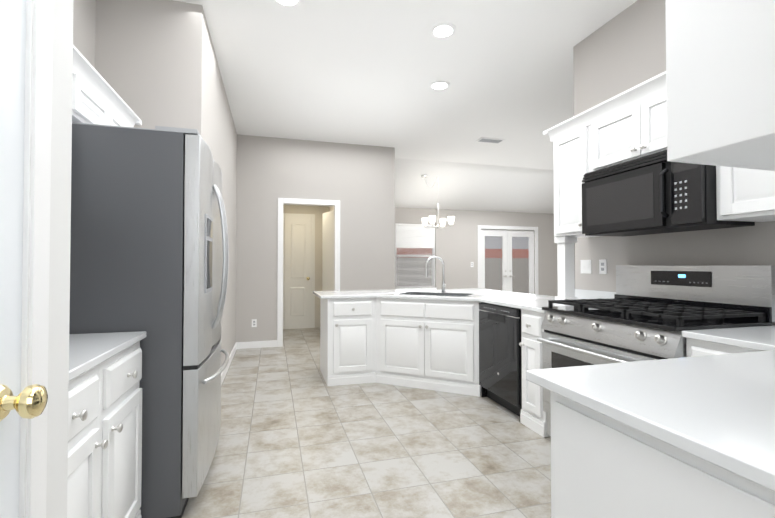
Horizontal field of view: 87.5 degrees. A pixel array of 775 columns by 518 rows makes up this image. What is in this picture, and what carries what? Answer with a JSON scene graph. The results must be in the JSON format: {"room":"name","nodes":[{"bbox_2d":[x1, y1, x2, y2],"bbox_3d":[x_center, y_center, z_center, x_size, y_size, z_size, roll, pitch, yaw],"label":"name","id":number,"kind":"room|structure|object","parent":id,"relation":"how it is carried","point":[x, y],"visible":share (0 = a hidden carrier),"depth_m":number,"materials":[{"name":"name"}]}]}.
{"room":"kitchen","nodes":[
{"label":"kitchen","id":0,"kind":"room"},
{"bbox_2d":[46,0,73,517],"bbox_3d":[-0.797,-0.337,0.867,0.120,3.100,0.210,0,-1,-16],"label":"wall","id":1,"kind":"structure","parent":0,"point":[59,286],"depth_m":0.93,"materials":[{"name":"white paint"}]},
{"bbox_2d":[73,0,95,67],"bbox_3d":[-1.777,-0.322,1.753,0.120,3.100,2.030,0,-1,-16],"label":"wall","id":2,"kind":"structure","parent":0,"point":[84,14],"depth_m":2.62,"materials":[{"name":"grey paint"}]},
{"bbox_2d":[72,61,79,122],"bbox_3d":[-1.471,-0.532,1.487,0.319,0.650,0.525,0,-1,-16],"label":"upper cabinet","id":3,"kind":"object","parent":2,"relation":"attached to","point":[76,68],"depth_m":1.83,"materials":[{"name":"white wood"}]},
{"bbox_2d":[80,69,115,125],"bbox_3d":[-1.606,-0.749,1.966,0.319,0.200,0.463,0,-1,-16],"label":"upper cabinet","id":4,"kind":"object","parent":2,"relation":"attached to","point":[97,99],"depth_m":2.01,"materials":[{"name":"white wood"}]},
{"bbox_2d":[116,105,135,126],"bbox_3d":[-1.704,-0.743,2.312,0.319,0.200,0.468,0,-1,-16],"label":"upper cabinet","id":5,"kind":"object","parent":2,"relation":"attached to","point":[122,119],"depth_m":2.39,"materials":[{"name":"white wood"}]},
{"bbox_2d":[95,0,204,138],"bbox_3d":[-1.749,-0.304,2.878,0.790,3.100,0.120,0,-1,-16],"label":"wall","id":6,"kind":"structure","parent":0,"point":[149,60],"depth_m":2.86,"materials":[{"name":"grey paint"}]},
{"bbox_2d":[204,17,236,365],"bbox_3d":[-1.842,-0.280,4.427,0.120,3.100,2.910,0,-1,-16],"label":"wall","id":7,"kind":"structure","parent":0,"point":[220,136],"depth_m":4.43,"materials":[{"name":"grey paint"}]},
{"bbox_2d":[221,342,236,384],"bbox_3d":[-1.777,1.223,4.421,0.014,0.095,2.910,0,-1,-16],"label":"baseboard","id":8,"kind":"structure","parent":7,"relation":"attached to","point":[234,349],"depth_m":4.82,"materials":[{"name":"white wood"}]},
{"bbox_2d":[283,205,328,327],"bbox_3d":[-1.645,0.075,7.820,1.020,2.500,0.120,0,-1,-16],"label":"wall","id":9,"kind":"structure","parent":0,"point":[318,211],"depth_m":7.84,"materials":[{"name":"beige paint"}]},
{"bbox_2d":[283,213,314,328],"bbox_3d":[-1.700,0.228,7.684,0.640,2.190,0.104,0,-1,-16],"label":"door","id":10,"kind":"structure","parent":9,"relation":"in","point":[298,273],"depth_m":7.70,"materials":[{"name":"white wood"}]},
{"bbox_2d":[236,134,394,341],"bbox_3d":[-1.107,-0.251,6.211,2.510,3.100,0.120,0,-1,-16],"label":"wall","id":11,"kind":"structure","parent":0,"point":[259,176],"depth_m":6.12,"materials":[{"name":"grey paint"}]},
{"bbox_2d":[252,319,256,326],"bbox_3d":[-1.941,0.934,5.887,0.070,0.114,0.008,0,-1,-16],"label":"outlet","id":12,"kind":"object","parent":11,"relation":"attached to","point":[254,321],"depth_m":5.89,"materials":[{"name":"white plastic"}]},
{"bbox_2d":[237,340,276,348],"bbox_3d":[-1.889,1.247,5.895,0.545,0.095,0.014,0,-1,-16],"label":"baseboard","id":13,"kind":"structure","parent":11,"relation":"attached to","point":[253,344],"depth_m":5.88,"materials":[{"name":"white wood"}]},
{"bbox_2d":[277,198,339,346],"bbox_3d":[-1.196,0.196,6.169,0.930,2.205,0.138,0,-1,-16],"label":"door frame","id":14,"kind":"structure","parent":11,"relation":"attached to","point":[335,204],"depth_m":6.04,"materials":[{"name":"white wood"}]},
{"bbox_2d":[182,327,550,517],"bbox_3d":[1.552,1.287,3.876,9.300,0.050,10.020,0,-1,-16],"label":"floor","id":15,"kind":"structure","parent":0,"point":[299,437],"depth_m":2.61,"materials":[{"name":"tile"}]},
{"bbox_2d":[67,341,141,517],"bbox_3d":[-1.257,0.787,1.319,0.643,0.868,0.905,0,-1,-16],"label":"base cabinet","id":16,"kind":"object","parent":15,"relation":"on","point":[104,479],"visible":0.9,"depth_m":1.44,"materials":[{"name":"white wood"}]},
{"bbox_2d":[69,331,145,380],"bbox_3d":[-1.270,0.335,1.317,0.618,0.029,0.930,0,-1,-16],"label":"countertop","id":17,"kind":"structure","parent":16,"relation":"on","point":[88,351],"depth_m":1.50,"materials":[{"name":"white stone"}]},
{"bbox_2d":[69,122,228,517],"bbox_3d":[-1.370,0.310,2.264,0.894,1.852,0.910,0,-1,-16],"label":"fridge","id":18,"kind":"object","parent":15,"relation":"on","point":[149,233],"visible":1,"depth_m":1.88,"materials":[{"name":"grey metal"}]},
{"bbox_2d":[320,298,375,385],"bbox_3d":[-0.442,0.836,4.387,0.496,0.868,0.640,0,-1,-16],"label":"base cabinet","id":19,"kind":"object","parent":15,"relation":"on","point":[347,325],"depth_m":4.09,"materials":[{"name":"white wood"}]},
{"bbox_2d":[376,296,480,396],"bbox_3d":[0.369,0.829,3.949,0.824,0.868,0.714,0,-1,-16],"label":"base cabinet","id":20,"kind":"object","parent":15,"relation":"on","point":[425,344],"depth_m":3.91,"materials":[{"name":"white wood"}]},
{"bbox_2d":[313,288,570,312],"bbox_3d":[0.496,0.377,3.894,2.170,0.030,2.435,0,-1,-16],"label":"countertop","id":21,"kind":"structure","parent":20,"relation":"on","point":[532,302],"depth_m":4.04,"materials":[{"name":"white stone"}]},
{"bbox_2d":[425,256,445,291],"bbox_3d":[0.550,0.167,4.461,0.232,0.406,0.203,0,-1,-16],"label":"faucet","id":22,"kind":"object","parent":21,"relation":"on","point":[443,285],"depth_m":4.50,"materials":[{"name":"silver metal"}]},
{"bbox_2d":[399,292,472,296],"bbox_3d":[0.504,0.487,4.245,0.869,0.242,0.835,0,-1,-16],"label":"sink basin","id":23,"kind":"object","parent":21,"relation":"in","point":[406,293],"depth_m":4.43,"materials":[{"name":"silver metal"}]},
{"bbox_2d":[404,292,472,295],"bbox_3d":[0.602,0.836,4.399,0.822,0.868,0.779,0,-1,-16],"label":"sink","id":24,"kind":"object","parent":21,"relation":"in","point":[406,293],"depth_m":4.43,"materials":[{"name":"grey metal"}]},
{"bbox_2d":[554,236,577,299],"bbox_3d":[1.424,0.086,3.229,0.120,0.526,0.120,0,-1,-16],"label":"post","id":25,"kind":"object","parent":21,"relation":"on","point":[565,267],"visible":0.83,"depth_m":3.19,"materials":[{"name":"white wood"}]},
{"bbox_2d":[479,302,521,416],"bbox_3d":[1.200,0.823,3.476,0.620,0.864,0.610,0,-1,-16],"label":"dishwasher","id":26,"kind":"object","parent":15,"relation":"on","point":[500,368],"visible":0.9,"depth_m":3.33,"materials":[{"name":"black metal"}]},
{"bbox_2d":[519,309,550,436],"bbox_3d":[1.357,0.815,3.048,0.713,0.868,0.280,0,-1,-16],"label":"base cabinet","id":27,"kind":"object","parent":15,"relation":"on","point":[533,415],"visible":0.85,"depth_m":2.95,"materials":[{"name":"white wood"}]},
{"bbox_2d":[537,265,774,435],"bbox_3d":[1.494,0.623,2.404,0.753,1.170,0.960,0,-1,-16],"label":"gas range","id":28,"kind":"object","parent":15,"relation":"on","point":[649,312],"visible":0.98,"depth_m":2.29,"materials":[{"name":"silver metal"}]},
{"bbox_2d":[550,391,774,517],"bbox_3d":[1.377,0.782,1.045,1.784,0.868,0.608,0,-1,-16],"label":"base cabinet","id":29,"kind":"object","parent":15,"relation":"on","point":[603,466],"visible":0.48,"depth_m":0.85,"materials":[{"name":"white wood"}]},
{"bbox_2d":[526,325,774,491],"bbox_3d":[1.301,0.335,1.280,1.808,0.029,1.089,0,-1,-16],"label":"countertop","id":30,"kind":"structure","parent":29,"relation":"on","point":[718,410],"depth_m":0.93,"materials":[{"name":"white stone"}]},
{"bbox_2d":[686,338,759,356],"bbox_3d":[1.729,0.794,1.742,0.713,0.868,0.420,0,-1,-16],"label":"base cabinet","id":31,"kind":"object","parent":15,"relation":"on","point":[695,347],"visible":0.02,"depth_m":1.76,"materials":[{"name":"white wood"}]},
{"bbox_2d":[173,0,636,169],"bbox_3d":[1.760,-1.899,3.196,9.300,0.100,8.500,0,-1,-16],"label":"ceiling","id":32,"kind":"structure","parent":0,"point":[363,72],"depth_m":3.96,"materials":[{"name":"white paint"}]},
{"bbox_2d":[274,0,301,6],"bbox_3d":[-0.714,-1.849,2.865,0.210,0.008,0.210,0,-1,-16],"label":"recessed light","id":33,"kind":"object","parent":32,"relation":"in","point":[289,3],"visible":1,"depth_m":2.91,"materials":[{"name":"white plastic"}]},
{"bbox_2d":[430,81,449,89],"bbox_3d":[0.551,-1.827,4.264,0.210,0.008,0.210,0,-1,-16],"label":"recessed light","id":34,"kind":"object","parent":32,"relation":"in","point":[438,85],"visible":1,"depth_m":4.25,"materials":[{"name":"white"}]},
{"bbox_2d":[430,23,455,37],"bbox_3d":[0.450,-1.843,3.269,0.210,0.008,0.210,0,-1,-16],"label":"recessed light","id":35,"kind":"object","parent":32,"relation":"in","point":[442,30],"visible":1,"depth_m":3.25,"materials":[{"name":"white"}]},
{"bbox_2d":[476,137,504,143],"bbox_3d":[1.558,-1.794,6.131,0.400,0.015,0.170,0,-1,-16],"label":"ceiling vent","id":36,"kind":"object","parent":32,"relation":"in","point":[489,140],"visible":0.98,"depth_m":6.11,"materials":[{"name":"white metal"}]},
{"bbox_2d":[395,158,553,213],"bbox_3d":[0.389,-1.462,8.008,9.300,0.820,1.520,0,-1,-16],"label":"ceiling","id":37,"kind":"structure","parent":0,"point":[467,186],"depth_m":8.28,"materials":[{"name":"white paint"}]},
{"bbox_2d":[421,175,454,228],"bbox_3d":[0.927,-1.080,7.781,0.596,1.008,0.514,0,-1,-16],"label":"pendant chandelier","id":38,"kind":"object","parent":37,"relation":"hanging from","point":[432,218],"visible":1,"depth_m":7.77,"materials":[{"name":"white glass"}]},
{"bbox_2d":[395,207,574,295],"bbox_3d":[2.409,-0.102,9.289,4.700,2.900,0.120,0,-1,-16],"label":"wall","id":39,"kind":"structure","parent":0,"point":[456,247],"depth_m":9.07,"materials":[{"name":"grey paint"}]},
{"bbox_2d":[395,223,436,289],"bbox_3d":[0.598,-0.056,8.747,0.960,1.410,0.130,0,-1,-16],"label":"window","id":40,"kind":"structure","parent":39,"relation":"in","point":[417,286],"depth_m":8.74,"materials":[{"name":"white glass"}]},
{"bbox_2d":[395,223,434,285],"bbox_3d":[0.604,-0.087,8.728,0.900,1.338,0.030,0,-1,-16],"label":"window blinds","id":41,"kind":"object","parent":40,"relation":"attached to","point":[415,240],"visible":0.88,"depth_m":8.72,"materials":[{"name":"white plastic"}]},
{"bbox_2d":[478,225,538,294],"bbox_3d":[2.783,0.294,9.357,1.580,2.110,0.093,0,-1,-16],"label":"french door","id":42,"kind":"structure","parent":39,"relation":"in","point":[507,233],"depth_m":9.36,"materials":[{"name":"white wood"}]},
{"bbox_2d":[573,0,774,325],"bbox_3d":[2.043,-0.315,2.211,0.120,3.100,2.700,0,-1,-16],"label":"wall","id":43,"kind":"structure","parent":0,"point":[623,51],"depth_m":2.91,"materials":[{"name":"grey paint"}]},
{"bbox_2d":[550,119,599,237],"bbox_3d":[1.542,-0.576,3.113,0.347,0.790,0.400,0,-1,-16],"label":"upper cabinet","id":44,"kind":"object","parent":43,"relation":"attached to","point":[570,146],"depth_m":3.06,"materials":[{"name":"white wood"}]},
{"bbox_2d":[581,260,591,273],"bbox_3d":[1.648,0.063,3.361,0.008,0.114,0.116,0,-1,-16],"label":"light switch","id":45,"kind":"object","parent":43,"relation":"attached to","point":[586,266],"depth_m":3.35,"materials":[{"name":"white plastic"}]},
{"bbox_2d":[575,289,615,298],"bbox_3d":[1.122,0.281,2.002,1.758,0.099,2.575,0,-1,-16],"label":"backsplash strip","id":46,"kind":"object","parent":43,"relation":"attached to","point":[586,294],"visible":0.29,"depth_m":3.25,"materials":[{"name":"white stone"}]},
{"bbox_2d":[599,259,606,273],"bbox_3d":[1.697,0.061,3.188,0.008,0.114,0.070,0,-1,-16],"label":"outlet","id":47,"kind":"object","parent":43,"relation":"attached to","point":[603,262],"depth_m":3.18,"materials":[{"name":"white plastic"}]},
{"bbox_2d":[587,83,666,172],"bbox_3d":[1.712,-0.797,2.520,0.347,0.368,0.840,0,-1,-16],"label":"upper cabinet","id":48,"kind":"object","parent":43,"relation":"attached to","point":[628,125],"depth_m":2.55,"materials":[{"name":"white wood"}]},
{"bbox_2d":[582,150,754,236],"bbox_3d":[1.633,-0.390,2.491,0.417,0.438,0.832,0,-1,-16],"label":"microwave","id":49,"kind":"object","parent":48,"relation":"attached to","point":[657,193],"visible":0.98,"depth_m":2.34,"materials":[{"name":"black metal"}]},
{"bbox_2d":[716,166,774,221],"bbox_3d":[1.937,-0.598,1.726,0.347,0.790,0.804,0,-1,-16],"label":"upper cabinet","id":50,"kind":"object","parent":43,"relation":"attached to","point":[742,194],"depth_m":1.94,"materials":[{"name":"white wood"}]},
{"bbox_3d":[1.483,-0.339,0.711,1.780,3.100,0.120,0,-1,-16],"label":"wall","id":51,"kind":"structure","parent":0,"visible":0},
{"bbox_2d":[665,0,774,170],"bbox_3d":[1.464,-0.654,1.003,1.640,0.850,0.437,0,-1,-16],"label":"upper cabinet","id":52,"kind":"object","parent":51,"relation":"attached to","point":[720,74],"visible":1,"depth_m":0.85,"materials":[{"name":"white wood"}]},
{"label":"outside","id":53,"kind":"structure","parent":0,"visible":0},
{"bbox_2d":[397,227,528,293],"bbox_3d":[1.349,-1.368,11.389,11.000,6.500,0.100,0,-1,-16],"label":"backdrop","id":54,"kind":"structure","parent":53,"point":[497,264],"depth_m":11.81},
{"bbox_3d":[-0.880,0.065,7.217,0.120,2.500,1.700,0,-1,-16],"label":"wall","id":55,"kind":"structure","parent":0,"visible":0},
{"bbox_2d":[322,210,333,290],"bbox_3d":[-0.970,0.249,6.869,0.192,2.120,0.693,0,-1,-16],"label":"hall door","id":56,"kind":"structure","parent":55,"relation":"in","point":[327,251],"depth_m":6.92,"materials":[{"name":"white wood"}]},
{"bbox_3d":[-0.655,-1.409,0.384,0.120,0.970,0.830,0,-1,-16],"label":"wall","id":57,"kind":"structure","parent":0,"visible":0},
{"bbox_2d":[0,0,47,517],"bbox_3d":[-0.605,0.146,0.375,0.173,2.120,0.823,0,-1,-16],"label":"door leaf","id":58,"kind":"structure","parent":57,"relation":"in","point":[27,402],"depth_m":0.74,"materials":[{"name":"white wood"}]},
{"bbox_2d":[19,0,52,517],"bbox_3d":[-0.643,0.103,0.363,0.144,2.205,0.980,0,-1,-16],"label":"door frame","id":59,"kind":"structure","parent":57,"relation":"attached to","point":[36,262],"depth_m":0.80,"materials":[{"name":"white"}]}
]}

